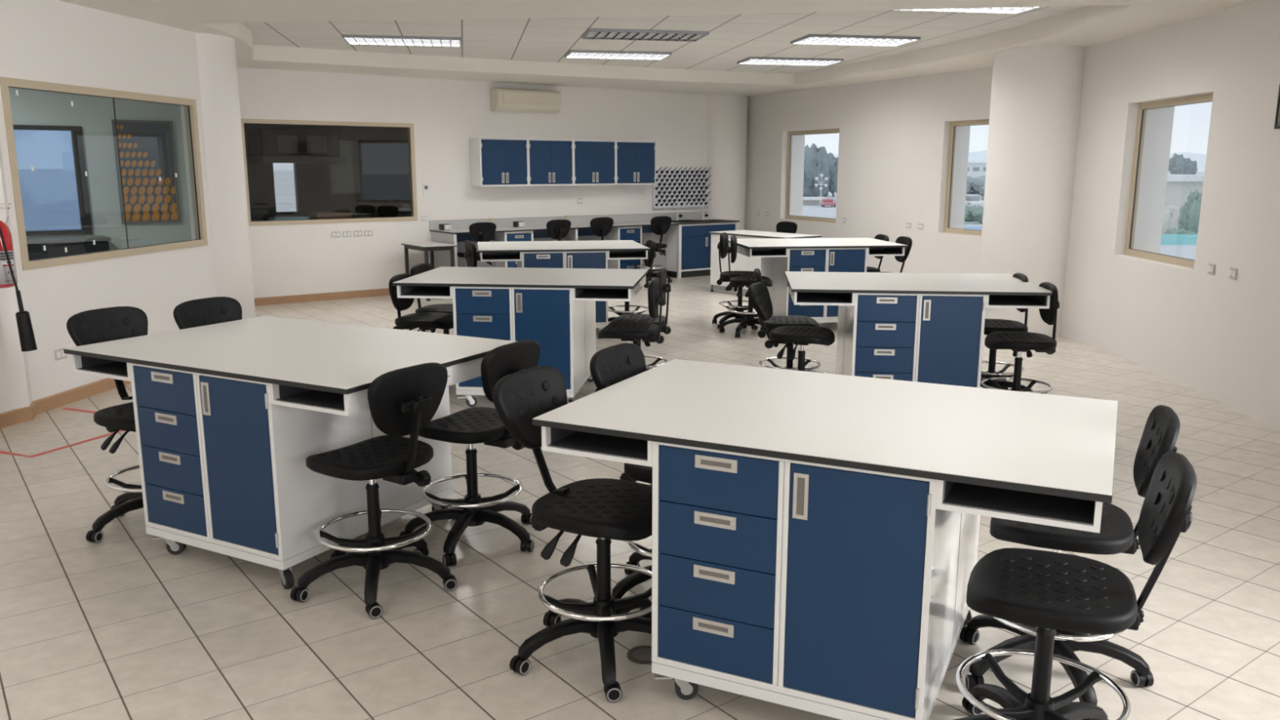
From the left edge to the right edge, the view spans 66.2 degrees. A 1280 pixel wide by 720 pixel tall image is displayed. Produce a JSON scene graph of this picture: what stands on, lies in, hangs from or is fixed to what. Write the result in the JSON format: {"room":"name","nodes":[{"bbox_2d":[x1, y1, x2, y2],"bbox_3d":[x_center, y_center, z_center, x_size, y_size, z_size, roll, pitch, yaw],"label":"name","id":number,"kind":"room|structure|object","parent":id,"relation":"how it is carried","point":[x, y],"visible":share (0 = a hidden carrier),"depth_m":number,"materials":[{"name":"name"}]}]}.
{"room":"science classroom","nodes":[
{"label":"science classroom","id":0,"kind":"room"},
{"bbox_2d":[0,139,31,413],"bbox_3d":[-4.489,-0.118,1.306,0.252,3.100,10.610,1,11,3],"label":"wall","id":1,"kind":"structure","parent":0,"point":[15,383],"depth_m":6.49,"materials":[{"name":"paint"}]},
{"bbox_2d":[0,203,37,351],"bbox_3d":[-4.028,-0.529,6.262,0.357,0.930,0.171,3,11,13],"label":"fire extinguisher","id":2,"kind":"object","parent":1,"relation":"attached to","point":[8,276],"visible":1,"depth_m":6.22,"materials":[{"name":"red metal"}]},
{"bbox_2d":[0,252,13,281],"bbox_3d":[-4.042,-0.589,6.212,0.147,0.180,0.040,-9,14,-38],"label":"print","id":3,"kind":"object","parent":2,"relation":"attached to","point":[5,273],"depth_m":6.21,"materials":[{"name":"grey paper"}]},
{"bbox_2d":[0,377,131,428],"bbox_3d":[-4.155,0.413,6.387,0.219,0.096,6.399,1,11,6],"label":"baseboard","id":4,"kind":"structure","parent":1,"relation":"attached to","point":[15,416],"depth_m":6.98,"materials":[{"name":"wood"}]},
{"bbox_2d":[0,0,217,401],"bbox_3d":[-4.113,-1.371,7.675,0.140,3.100,2.390,2,11,7],"label":"wall","id":5,"kind":"structure","parent":0,"point":[48,41],"depth_m":7.35,"materials":[{"name":"paint"}]},
{"bbox_2d":[0,76,208,271],"bbox_3d":[-4.075,-1.444,7.632,0.082,1.270,2.235,2,11,7],"label":"window","id":6,"kind":"structure","parent":5,"relation":"in","point":[189,104],"depth_m":7.51,"materials":[{"name":"beige metal"}]},
{"bbox_2d":[195,32,255,319],"bbox_3d":[-4.326,-1.887,10.298,0.344,3.100,3.108,-4,12,-21],"label":"wall column","id":7,"kind":"structure","parent":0,"point":[216,54],"depth_m":8.96,"materials":[{"name":"paint"}]},
{"bbox_2d":[244,123,411,221],"bbox_3d":[-5.133,-2.647,14.824,3.750,2.840,0.100,-8,14,-36],"label":"wall","id":8,"kind":"structure","parent":0,"point":[384,152],"depth_m":15.26,"materials":[{"name":"grey paint"}]},
{"bbox_2d":[247,127,346,163],"bbox_3d":[-4.995,-3.104,14.247,1.180,0.480,0.770,-8,14,-36],"label":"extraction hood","id":9,"kind":"object","parent":8,"relation":"attached to","point":[267,145],"visible":1,"depth_m":13.99,"materials":[{"name":"black"}]},
{"bbox_2d":[328,138,361,194],"bbox_3d":[-4.547,-2.977,15.110,0.500,0.840,0.035,-8,14,-36],"label":"whiteboard","id":10,"kind":"object","parent":8,"relation":"attached to","point":[344,178],"visible":0.86,"depth_m":15.12,"materials":[{"name":"grey"}]},
{"bbox_2d":[8,66,707,297],"bbox_3d":[-4.295,-2.273,12.257,13.312,3.100,0.140,-8,14,-36],"label":"wall","id":11,"kind":"structure","parent":0,"point":[287,260],"depth_m":12.97,"materials":[{"name":"paint"}]},
{"bbox_2d":[13,124,93,235],"bbox_3d":[-6.751,-1.897,10.410,1.560,1.170,0.080,-8,14,-36],"label":"window","id":12,"kind":"structure","parent":11,"relation":"in","point":[76,131],"depth_m":10.77,"materials":[{"name":"black paint"}]},
{"bbox_2d":[111,119,181,223],"bbox_3d":[-5.612,-2.139,11.178,0.620,1.150,0.028,-8,14,-36],"label":"wall artwork","id":13,"kind":"object","parent":11,"relation":"attached to","point":[147,153],"visible":0.98,"depth_m":11.18,"materials":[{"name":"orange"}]},
{"bbox_2d":[267,216,310,220],"bbox_3d":[-4.395,-1.787,12.569,1.200,0.085,0.300,-8,14,-36],"label":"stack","id":14,"kind":"object","parent":11,"relation":"attached to","point":[294,217],"visible":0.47,"depth_m":12.45,"materials":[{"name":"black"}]},
{"bbox_2d":[253,288,390,306],"bbox_3d":[-3.902,-0.839,12.752,2.620,0.096,0.034,-8,14,-36],"label":"baseboard","id":15,"kind":"structure","parent":11,"relation":"attached to","point":[384,291],"depth_m":12.59,"materials":[{"name":"wood"}]},
{"bbox_2d":[240,118,417,226],"bbox_3d":[-3.906,-2.382,12.477,2.215,1.270,0.083,-8,14,-36],"label":"window","id":16,"kind":"structure","parent":11,"relation":"in","point":[410,126],"depth_m":12.52,"materials":[{"name":"beige metal"}]},
{"bbox_2d":[469,137,528,186],"bbox_3d":[-1.950,-2.749,13.648,0.749,0.653,0.308,-8,14,-36],"label":"upper cabinet","id":17,"kind":"object","parent":11,"relation":"attached to","point":[494,162],"visible":1,"depth_m":13.50,"materials":[{"name":"laminate"}]},
{"bbox_2d":[490,88,561,113],"bbox_3d":[-1.594,-3.646,13.805,1.030,0.303,0.206,-8,14,-36],"label":"air conditioner","id":18,"kind":"object","parent":11,"relation":"attached to","point":[506,100],"visible":1,"depth_m":13.70,"materials":[{"name":"beige plastic"}]},
{"bbox_2d":[528,138,573,186],"bbox_3d":[-1.348,-2.835,14.087,0.749,0.653,0.308,-8,14,-36],"label":"upper cabinet","id":19,"kind":"object","parent":11,"relation":"attached to","point":[550,161],"visible":0.91,"depth_m":13.96,"materials":[{"name":"laminate"}]},
{"bbox_2d":[573,139,616,185],"bbox_3d":[-0.745,-2.920,14.526,0.749,0.653,0.308,-8,14,-36],"label":"upper cabinet","id":20,"kind":"object","parent":11,"relation":"attached to","point":[594,160],"visible":0.9,"depth_m":14.40,"materials":[{"name":"laminate"}]},
{"bbox_2d":[615,140,656,185],"bbox_3d":[-0.142,-3.006,14.965,0.749,0.653,0.308,-8,14,-36],"label":"upper cabinet","id":21,"kind":"object","parent":11,"relation":"attached to","point":[635,159],"visible":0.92,"depth_m":14.84,"materials":[{"name":"laminate"}]},
{"bbox_2d":[652,167,711,208],"bbox_3d":[0.694,-2.767,15.742,1.130,0.646,0.155,-8,14,-36],"label":"drying rack","id":22,"kind":"object","parent":11,"relation":"attached to","point":[672,186],"visible":1,"depth_m":15.76,"materials":[{"name":"plastic"}]},
{"bbox_2d":[0,275,1279,719],"bbox_3d":[-2.525,0.312,7.808,14.350,0.250,23.600,0,11,0],"label":"floor","id":23,"kind":"structure","parent":0,"point":[122,626],"depth_m":3.86,"materials":[{"name":"tile"}]},
{"bbox_2d":[0,430,124,457],"bbox_3d":[-3.312,0.424,6.582,0.517,0.001,1.978,9,14,37],"label":"tape","id":24,"kind":"object","parent":23,"relation":"on","point":[119,431],"visible":0.4,"depth_m":5.99,"materials":[{"name":"red plastic"}]},
{"bbox_2d":[26,235,111,260],"bbox_3d":[-6.777,-0.793,10.234,2.260,0.890,0.490,-8,14,-36],"label":"base cabinet","id":25,"kind":"object","parent":23,"relation":"on","point":[55,246],"visible":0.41,"depth_m":10.40,"materials":[{"name":"black"}]},
{"bbox_2d":[66,306,147,542],"bbox_3d":[-2.317,0.286,4.632,0.630,1.027,0.646,6,13,29],"label":"chair","id":26,"kind":"object","parent":23,"relation":"on","point":[119,322],"visible":0.47,"depth_m":4.61,"materials":[{"name":"black plastic"}]},
{"bbox_2d":[173,296,242,329],"bbox_3d":[-1.982,0.205,5.057,0.651,1.022,0.624,6,13,29],"label":"chair","id":27,"kind":"object","parent":23,"relation":"on","point":[211,310],"visible":0.08,"depth_m":5.07,"materials":[{"name":"black plastic"}]},
{"bbox_2d":[63,315,516,589],"bbox_3d":[-1.548,0.374,4.522,1.684,0.900,1.112,6,13,28],"label":"table","id":28,"kind":"object","parent":23,"relation":"on","point":[229,416],"visible":0.85,"depth_m":4.09,"materials":[{"name":"laminate"}]},
{"bbox_2d":[289,362,457,618],"bbox_3d":[-1.087,0.458,3.968,0.646,0.950,0.630,7,13,33],"label":"chair","id":29,"kind":"object","parent":23,"relation":"on","point":[402,402],"visible":1,"depth_m":3.85,"materials":[{"name":"black plastic"}]},
{"bbox_2d":[388,273,453,332],"bbox_3d":[-1.603,-0.199,7.450,0.614,0.892,0.651,3,11,13],"label":"chair","id":30,"kind":"object","parent":23,"relation":"on","point":[424,321],"visible":0.44,"depth_m":7.36,"materials":[{"name":"black plastic"}]},
{"bbox_2d":[400,241,457,301],"bbox_3d":[-2.759,-1.172,12.887,0.460,0.700,0.720,-8,14,-36],"label":"side table","id":31,"kind":"object","parent":23,"relation":"on","point":[426,246],"visible":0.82,"depth_m":12.71,"materials":[{"name":"white laminate"}]},
{"bbox_2d":[409,262,453,334],"bbox_3d":[-1.581,-0.307,7.925,0.628,0.922,0.631,3,11,13],"label":"chair","id":32,"kind":"object","parent":23,"relation":"on","point":[418,268],"visible":0.27,"depth_m":7.90,"materials":[{"name":"black fabric"}]},
{"bbox_2d":[431,231,457,268],"bbox_3d":[-2.622,-1.292,13.167,0.036,0.828,0.705,-8,14,-36],"label":"end panel","id":33,"kind":"object","parent":23,"relation":"on","point":[442,258],"visible":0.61,"depth_m":13.10,"materials":[{"name":"grey laminate"}]},
{"bbox_2d":[399,339,540,566],"bbox_3d":[-0.746,0.367,4.434,0.608,0.950,0.650,6,13,29],"label":"chair","id":34,"kind":"object","parent":23,"relation":"on","point":[471,426],"visible":0.75,"depth_m":4.37,"materials":[{"name":"black plastic"}]},
{"bbox_2d":[464,240,476,266],"bbox_3d":[-1.512,-0.762,10.159,0.621,0.952,0.644,-4,12,-22],"label":"chair","id":35,"kind":"object","parent":23,"relation":"on","point":[470,254],"visible":0.14,"depth_m":9.95,"materials":[{"name":"black plastic"}]},
{"bbox_2d":[457,222,496,266],"bbox_3d":[-2.213,-1.341,13.010,0.627,0.985,0.625,-8,14,-36],"label":"chair","id":36,"kind":"object","parent":23,"relation":"on","point":[480,231],"visible":0.3,"depth_m":12.75,"materials":[{"name":"black plastic"}]},
{"bbox_2d":[494,231,533,267],"bbox_3d":[-1.732,-1.370,13.571,0.445,0.827,0.300,-8,14,-36],"label":"drawer pedestal","id":37,"kind":"object","parent":23,"relation":"on","point":[522,236],"visible":0.24,"depth_m":13.40,"materials":[{"name":"blue laminate"}]},
{"bbox_2d":[392,266,648,407],"bbox_3d":[-0.827,-0.187,7.377,1.684,0.900,1.112,1,11,6],"label":"table","id":38,"kind":"object","parent":23,"relation":"on","point":[554,308],"visible":0.68,"depth_m":6.85,"materials":[{"name":"laminate"}]},
{"bbox_2d":[546,219,571,240],"bbox_3d":[-1.237,-1.481,13.727,0.634,0.985,0.626,-8,14,-36],"label":"chair","id":39,"kind":"object","parent":23,"relation":"on","point":[558,229],"visible":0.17,"depth_m":13.42,"materials":[{"name":"black plastic"}]},
{"bbox_2d":[477,240,649,331],"bbox_3d":[-0.824,-0.748,10.229,1.684,0.900,1.112,-2,11,-9],"label":"table","id":40,"kind":"object","parent":23,"relation":"on","point":[532,254],"visible":0.41,"depth_m":9.71,"materials":[{"name":"laminate"}]},
{"bbox_2d":[564,228,577,240],"bbox_3d":[-0.988,-1.476,14.114,0.034,0.828,0.302,-8,14,-36],"label":"divider panel","id":41,"kind":"object","parent":23,"relation":"on","point":[572,235],"visible":0.25,"depth_m":14.00,"materials":[{"name":"grey laminate"}]},
{"bbox_2d":[492,365,652,702],"bbox_3d":[-0.123,0.547,3.412,0.688,0.992,0.638,6,13,29],"label":"chair","id":42,"kind":"object","parent":23,"relation":"on","point":[606,509],"visible":0.84,"depth_m":3.37,"materials":[{"name":"black plastic"}]},
{"bbox_2d":[590,217,613,240],"bbox_3d":[-0.664,-1.564,14.127,0.646,0.995,0.621,-8,14,-36],"label":"chair","id":43,"kind":"object","parent":23,"relation":"on","point":[602,227],"visible":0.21,"depth_m":13.85,"materials":[{"name":"black plastic"}]},
{"bbox_2d":[589,342,652,599],"bbox_3d":[0.178,0.454,3.888,0.688,0.992,0.638,6,13,27],"label":"chair","id":44,"kind":"object","parent":23,"relation":"on","point":[610,366],"visible":0.22,"depth_m":3.83,"materials":[{"name":"black plastic"}]},
{"bbox_2d":[607,226,642,269],"bbox_3d":[-0.226,-1.584,14.667,0.435,0.827,0.300,-8,14,-36],"label":"drawer pedestal","id":45,"kind":"object","parent":23,"relation":"on","point":[634,233],"visible":0.39,"depth_m":14.53,"materials":[{"name":"blue laminate"}]},
{"bbox_2d":[456,226,666,272],"bbox_3d":[-1.084,-1.529,14.228,3.720,0.768,0.012,-8,14,-36],"label":"panel","id":46,"kind":"object","parent":45,"relation":"attached to","point":[584,234],"visible":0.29,"depth_m":14.33,"materials":[{"name":"grey"}]},
{"bbox_2d":[429,211,707,234],"bbox_3d":[-0.658,-2.045,14.495,4.945,0.141,0.732,-8,14,-36],"label":"countertop","id":47,"kind":"structure","parent":46,"relation":"on","point":[531,224],"depth_m":14.31,"materials":[{"name":"grey laminate"}]},
{"bbox_2d":[596,240,656,328],"bbox_3d":[-0.129,-0.764,10.185,0.626,0.950,0.640,-2,11,-10],"label":"chair","id":48,"kind":"object","parent":23,"relation":"on","point":[651,254],"visible":0.31,"depth_m":10.16,"materials":[{"name":"black plastic"}]},
{"bbox_2d":[596,277,664,391],"bbox_3d":[-0.059,-0.124,7.002,0.611,0.922,0.650,2,11,8],"label":"chair","id":49,"kind":"object","parent":23,"relation":"on","point":[628,331],"visible":0.62,"depth_m":6.88,"materials":[{"name":"black plastic"}]},
{"bbox_2d":[595,267,671,391],"bbox_3d":[-0.011,-0.212,7.375,0.619,0.952,0.640,2,11,8],"label":"chair","id":50,"kind":"object","parent":23,"relation":"on","point":[664,288],"visible":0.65,"depth_m":7.33,"materials":[{"name":"black plastic"}]},
{"bbox_2d":[626,645,652,664],"bbox_3d":[0.019,1.040,3.466,0.129,0.004,0.129,0,11,0],"label":"floor drain","id":51,"kind":"object","parent":23,"relation":"on","point":[642,655],"visible":0.62,"depth_m":3.46,"materials":[{"name":"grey metal"}]},
{"bbox_2d":[635,216,672,282],"bbox_3d":[0.153,-1.621,14.426,0.646,0.995,0.611,-9,14,-39],"label":"chair","id":52,"kind":"object","parent":23,"relation":"on","point":[660,225],"visible":0.62,"depth_m":14.25,"materials":[{"name":"black plastic"}]},
{"bbox_2d":[666,222,737,278],"bbox_3d":[0.869,-1.787,15.710,1.200,0.826,0.705,-8,14,-36],"label":"base cabinet","id":53,"kind":"object","parent":23,"relation":"on","point":[688,249],"visible":0.67,"depth_m":15.28,"materials":[{"name":"blue laminate"}]},
{"bbox_2d":[671,219,739,226],"bbox_3d":[0.878,-2.116,15.629,1.255,0.203,0.710,-8,14,-36],"label":"countertop","id":54,"kind":"structure","parent":53,"relation":"on","point":[680,221],"depth_m":15.56,"materials":[{"name":"black paint"}]},
{"bbox_2d":[671,220,700,226],"bbox_3d":[0.708,-2.092,15.505,0.500,0.203,0.440,-8,14,-36],"label":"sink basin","id":55,"kind":"object","parent":54,"relation":"in","point":[678,221],"depth_m":15.67,"materials":[{"name":"black metal"}]},
{"bbox_2d":[701,219,724,225],"bbox_3d":[1.161,-2.142,15.762,0.420,0.203,0.320,-8,14,-36],"label":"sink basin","id":56,"kind":"object","parent":54,"relation":"in","point":[701,220],"depth_m":15.87,"materials":[{"name":"black metal"}]},
{"bbox_2d":[711,232,758,329],"bbox_3d":[1.085,-0.867,10.578,0.624,1.002,0.632,3,11,14],"label":"chair","id":57,"kind":"object","parent":23,"relation":"on","point":[722,245],"visible":0.74,"depth_m":10.54,"materials":[{"name":"black plastic"}]},
{"bbox_2d":[718,235,772,337],"bbox_3d":[1.117,-0.770,10.088,0.602,1.002,0.650,2,11,10],"label":"chair","id":58,"kind":"object","parent":23,"relation":"on","point":[735,281],"visible":0.75,"depth_m":10.05,"materials":[{"name":"black plastic"}]},
{"bbox_2d":[709,230,822,295],"bbox_3d":[1.654,-1.283,13.166,0.660,0.822,1.421,-9,14,-39],"label":"desk","id":59,"kind":"object","parent":23,"relation":"on","point":[742,263],"visible":0.38,"depth_m":13.18,"materials":[{"name":"white laminate"}]},
{"bbox_2d":[752,268,820,370],"bbox_3d":[1.117,-0.197,7.310,0.627,0.950,0.636,1,11,6],"label":"chair","id":60,"kind":"object","parent":23,"relation":"on","point":[777,321],"visible":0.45,"depth_m":7.30,"materials":[{"name":"black fabric"}]},
{"bbox_2d":[776,221,797,233],"bbox_3d":[1.895,-1.455,13.733,0.607,0.940,0.648,-9,14,-37],"label":"chair","id":61,"kind":"object","parent":23,"relation":"on","point":[783,226],"visible":0.15,"depth_m":13.80,"materials":[{"name":"black plastic"}]},
{"bbox_2d":[747,282,835,373],"bbox_3d":[1.103,-0.075,6.846,0.688,0.890,0.648,5,12,22],"label":"chair","id":62,"kind":"object","parent":23,"relation":"on","point":[758,293],"visible":0.73,"depth_m":6.82,"materials":[{"name":"black fabric"}]},
{"bbox_2d":[728,237,907,322],"bbox_3d":[1.860,-0.832,10.671,1.684,0.900,1.112,-1,11,-8],"label":"table","id":63,"kind":"object","parent":23,"relation":"on","point":[778,256],"visible":0.56,"depth_m":10.17,"materials":[{"name":"laminate"}]},
{"bbox_2d":[532,359,1118,719],"bbox_3d":[0.654,0.606,3.360,1.684,0.900,1.112,6,12,26],"label":"table","id":64,"kind":"object","parent":23,"relation":"on","point":[815,535],"visible":0.98,"depth_m":2.91,"materials":[{"name":"white laminate"}]},
{"bbox_2d":[866,234,888,271],"bbox_3d":[2.481,-0.942,11.104,0.624,0.950,0.644,-1,11,-7],"label":"chair","id":65,"kind":"object","parent":23,"relation":"on","point":[880,237],"visible":0.09,"depth_m":11.02,"materials":[{"name":"black plastic"}]},
{"bbox_2d":[866,235,912,272],"bbox_3d":[2.552,-0.835,10.508,0.624,0.970,0.639,-1,11,-7],"label":"chair","id":66,"kind":"object","parent":23,"relation":"on","point":[904,240],"visible":0.12,"depth_m":10.41,"materials":[{"name":"black fabric"}]},
{"bbox_2d":[784,271,1052,387],"bbox_3d":[1.899,-0.120,7.054,1.684,0.900,1.112,1,11,6],"label":"table","id":67,"kind":"object","parent":23,"relation":"on","point":[907,326],"visible":0.77,"depth_m":6.53,"materials":[{"name":"laminate"}]},
{"bbox_2d":[980,272,1032,391],"bbox_3d":[2.592,-0.160,7.159,0.622,0.940,0.636,2,11,8],"label":"chair","id":68,"kind":"object","parent":23,"relation":"on","point":[990,325],"visible":0.28,"depth_m":7.16,"materials":[{"name":"black fabric"}]},
{"bbox_2d":[981,281,1059,393],"bbox_3d":[2.578,-0.052,6.609,0.606,0.940,0.650,2,11,8],"label":"chair","id":69,"kind":"object","parent":23,"relation":"on","point":[1018,342],"visible":0.62,"depth_m":6.56,"materials":[{"name":"black plastic"}]},
{"bbox_2d":[959,404,1180,719],"bbox_3d":[1.402,0.604,3.251,0.619,0.947,0.648,5,12,22],"label":"chair","id":70,"kind":"object","parent":23,"relation":"on","point":[1117,535],"visible":0.55,"depth_m":3.14,"materials":[{"name":"black plastic"}]},
{"bbox_2d":[953,451,1196,719],"bbox_3d":[1.125,0.712,2.703,0.640,0.945,0.625,5,12,22],"label":"chair","id":71,"kind":"object","parent":23,"relation":"on","point":[1049,591],"visible":1,"depth_m":2.69,"materials":[{"name":"black plastic"}]},
{"bbox_3d":[-4.350,-1.433,13.943,3.400,0.800,0.800,-8,14,-36],"label":"bench","id":72,"kind":"object","parent":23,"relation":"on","visible":0},
{"bbox_2d":[307,211,352,219],"bbox_3d":[-4.361,-1.951,13.832,0.490,0.260,0.420,-8,14,-36],"label":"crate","id":73,"kind":"object","parent":72,"relation":"on","point":[320,215],"visible":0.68,"depth_m":13.68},
{"bbox_2d":[58,0,1255,97],"bbox_3d":[-2.521,-2.675,7.220,14.350,0.160,23.600,0,11,0],"label":"ceiling","id":74,"kind":"structure","parent":0,"point":[1100,21],"depth_m":8.34,"materials":[{"name":"paint"}]},
{"bbox_2d":[242,5,1085,73],"bbox_3d":[-2.521,-2.803,7.195,14.350,0.100,23.600,0,11,0],"label":"ceiling panels","id":75,"kind":"object","parent":74,"relation":"attached to","point":[731,39],"depth_m":9.93,"materials":[{"name":"white"}]},
{"bbox_2d":[342,34,462,46],"bbox_3d":[-2.475,-3.347,10.300,1.190,0.029,0.590,-2,11,-10],"label":"ceiling light","id":76,"kind":"object","parent":75,"relation":"attached to","point":[349,39],"visible":1,"depth_m":10.23,"materials":[{"name":"silver metal"}]},
{"bbox_2d":[564,49,671,59],"bbox_3d":[-0.268,-3.596,11.580,1.190,0.029,0.590,-2,11,-10],"label":"ceiling light","id":77,"kind":"object","parent":75,"relation":"attached to","point":[571,53],"visible":1,"depth_m":11.50,"materials":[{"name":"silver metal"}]},
{"bbox_2d":[582,28,709,41],"bbox_3d":[0.044,-3.254,9.841,1.190,0.029,0.590,-2,11,-10],"label":"ceiling light","id":78,"kind":"object","parent":75,"relation":"attached to","point":[591,33],"visible":1,"depth_m":9.77,"materials":[{"name":"silver metal"}]},
{"bbox_2d":[737,57,843,66],"bbox_3d":[1.866,-3.725,12.249,1.190,0.029,0.590,-2,11,-10],"label":"ceiling light","id":79,"kind":"object","parent":75,"relation":"attached to","point":[749,60],"visible":1,"depth_m":12.16,"materials":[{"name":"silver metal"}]},
{"bbox_2d":[790,34,920,46],"bbox_3d":[2.231,-3.325,10.220,1.190,0.029,0.590,-2,11,-10],"label":"ceiling light","id":80,"kind":"object","parent":75,"relation":"attached to","point":[813,39],"visible":1,"depth_m":10.14,"materials":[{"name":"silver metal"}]},
{"bbox_2d":[888,6,1042,13],"bbox_3d":[2.667,-2.881,7.964,1.190,0.029,0.590,-2,11,-10],"label":"ceiling light","id":81,"kind":"object","parent":75,"relation":"attached to","point":[996,10],"visible":0.34,"depth_m":8.19,"materials":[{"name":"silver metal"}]},
{"bbox_2d":[706,93,747,230],"bbox_3d":[1.502,-3.059,16.288,0.878,3.100,0.326,-9,15,-40],"label":"wall column","id":82,"kind":"structure","parent":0,"point":[727,114],"depth_m":16.05,"materials":[{"name":"paint"}]},
{"bbox_2d":[745,66,992,273],"bbox_3d":[3.303,-2.582,13.879,0.608,3.100,6.326,-5,12,-22],"label":"wall","id":83,"kind":"structure","parent":0,"point":[894,134],"depth_m":13.34,"materials":[{"name":"paint"}]},
{"bbox_2d":[785,128,839,222],"bbox_3d":[2.672,-2.818,15.020,0.051,1.370,1.490,-5,12,-24],"label":"window","id":84,"kind":"structure","parent":83,"relation":"in","point":[790,134],"depth_m":15.52,"materials":[{"name":"beige wood"}]},
{"bbox_2d":[943,119,989,235],"bbox_3d":[4.072,-2.235,12.041,0.050,1.380,0.825,-5,12,-24],"label":"window","id":85,"kind":"structure","parent":83,"relation":"in","point":[953,124],"depth_m":12.31,"materials":[{"name":"beige wood"}]},
{"bbox_2d":[978,44,1085,337],"bbox_3d":[3.949,-1.883,10.330,0.714,3.100,1.400,0,11,0],"label":"wall column","id":86,"kind":"structure","parent":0,"point":[1035,103],"depth_m":9.73,"materials":[{"name":"paint"}]},
{"bbox_2d":[1060,0,1279,432],"bbox_3d":[4.106,-0.431,2.954,0.704,3.100,14.002,1,11,4],"label":"wall","id":87,"kind":"structure","parent":0,"point":[1217,335],"depth_m":7.71,"materials":[{"name":"paint"}]},
{"bbox_2d":[1124,93,1213,268],"bbox_3d":[4.476,-1.502,8.244,0.051,1.360,1.431,1,11,2],"label":"window","id":88,"kind":"structure","parent":87,"relation":"in","point":[1143,107],"depth_m":8.80,"materials":[{"name":"beige wood"}]},
{"bbox_2d":[1274,84,1279,128],"bbox_3d":[4.197,-1.638,6.295,0.020,0.290,0.420,2,11,8],"label":"framed notice","id":89,"kind":"object","parent":87,"relation":"attached to","point":[1277,125],"visible":1,"depth_m":6.49,"materials":[{"name":"black paint"}]},
{"label":"outside","id":90,"kind":"structure","parent":0,"visible":0},
{"bbox_2d":[17,168,1204,259],"bbox_3d":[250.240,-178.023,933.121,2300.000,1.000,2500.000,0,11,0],"label":"ground","id":91,"kind":"structure","parent":90,"point":[50,202],"depth_m":130.36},
{"bbox_2d":[61,150,1206,172],"bbox_3d":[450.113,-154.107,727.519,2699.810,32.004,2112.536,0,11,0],"label":"hills","id":92,"kind":"structure","parent":91,"relation":"on","point":[68,162],"depth_m":1193.54,"materials":[{"name":"green plant"}]},
{"bbox_2d":[802,196,828,205],"bbox_3d":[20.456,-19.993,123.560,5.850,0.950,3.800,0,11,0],"label":"shed","id":93,"kind":"object","parent":91,"relation":"on","point":[807,201],"visible":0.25,"depth_m":122.49,"materials":[{"name":"white"}]},
{"bbox_2d":[803,143,832,197],"bbox_3d":[25.168,-26.893,140.878,4.924,8.291,5.154,0,11,0],"label":"tree","id":94,"kind":"object","parent":91,"relation":"on","point":[816,162],"visible":0.84,"depth_m":139.08,"materials":[{"name":"green plant"}]},
{"bbox_2d":[826,152,838,196],"bbox_3d":[30.960,-29.827,157.941,5.566,7.071,5.711,0,11,0],"label":"tree","id":95,"kind":"object","parent":91,"relation":"on","point":[832,159],"visible":0.12,"depth_m":155.79,"materials":[{"name":"green plant"}]},
{"bbox_2d":[965,195,983,205],"bbox_3d":[40.120,-19.276,118.498,1.600,1.050,4.000,0,11,0],"label":"parked car","id":96,"kind":"object","parent":91,"relation":"on","point":[971,200],"visible":0.73,"depth_m":117.34,"materials":[{"name":"white metal"}]},
{"bbox_2d":[968,204,983,222],"bbox_3d":[29.381,-12.348,83.266,2.944,1.734,2.256,0,11,0],"label":"tree","id":97,"kind":"object","parent":91,"relation":"on","point":[975,213],"visible":0.28,"depth_m":82.98,"materials":[{"name":"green plant"}]},
{"bbox_2d":[967,162,986,177],"bbox_3d":[136.505,-77.597,402.149,26.000,6.700,20.800,0,11,0],"label":"office building","id":98,"kind":"structure","parent":91,"relation":"on","point":[975,170],"depth_m":392.53,"materials":[{"name":"white"}]},
{"bbox_2d":[970,175,985,195],"bbox_3d":[57.301,-28.562,161.970,5.230,3.615,6.463,0,11,0],"label":"tree","id":99,"kind":"object","parent":91,"relation":"on","point":[977,184],"visible":0.33,"depth_m":160.98,"materials":[{"name":"green plant"}]},
{"bbox_2d":[1161,204,1179,234],"bbox_3d":[37.324,-9.861,69.483,1.661,2.231,1.574,0,11,0],"label":"tree","id":100,"kind":"object","parent":91,"relation":"on","point":[1171,213],"visible":0.71,"depth_m":68.88,"materials":[{"name":"grey plant"}]},
{"bbox_2d":[1160,234,1197,244],"bbox_3d":[33.560,-7.459,60.744,6.100,0.650,0.100,0,11,0],"label":"screen","id":101,"kind":"object","parent":91,"relation":"on","point":[1166,239],"visible":0.29,"depth_m":60.70,"materials":[{"name":"teal glass"}]},
{"bbox_2d":[1164,227,1197,234],"bbox_3d":[34.180,-7.860,62.083,1.966,1.000,1.231,9,14,37],"label":"tree","id":102,"kind":"object","parent":91,"relation":"on","point":[1175,231],"visible":0.34,"depth_m":61.83,"materials":[{"name":"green plant"}]},
{"bbox_2d":[1168,152,1197,174],"bbox_3d":[179.439,-63.496,324.986,8.837,10.086,8.856,0,11,0],"label":"tree","id":103,"kind":"object","parent":91,"relation":"on","point":[1178,165],"visible":0.77,"depth_m":322.34,"materials":[{"name":"green plant"}]},
{"bbox_2d":[1164,174,1204,206],"bbox_3d":[65.974,-21.619,124.756,10.880,3.800,12.800,0,11,0],"label":"building","id":104,"kind":"structure","parent":91,"relation":"on","point":[1179,187],"depth_m":119.19,"materials":[{"name":"white concrete"}]},
{"bbox_2d":[1177,188,1202,232],"bbox_3d":[36.983,-9.808,65.459,1.552,3.448,1.726,-5,12,-25],"label":"tree","id":105,"kind":"object","parent":91,"relation":"on","point":[1189,213],"visible":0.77,"depth_m":65.18,"materials":[{"name":"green plant"}]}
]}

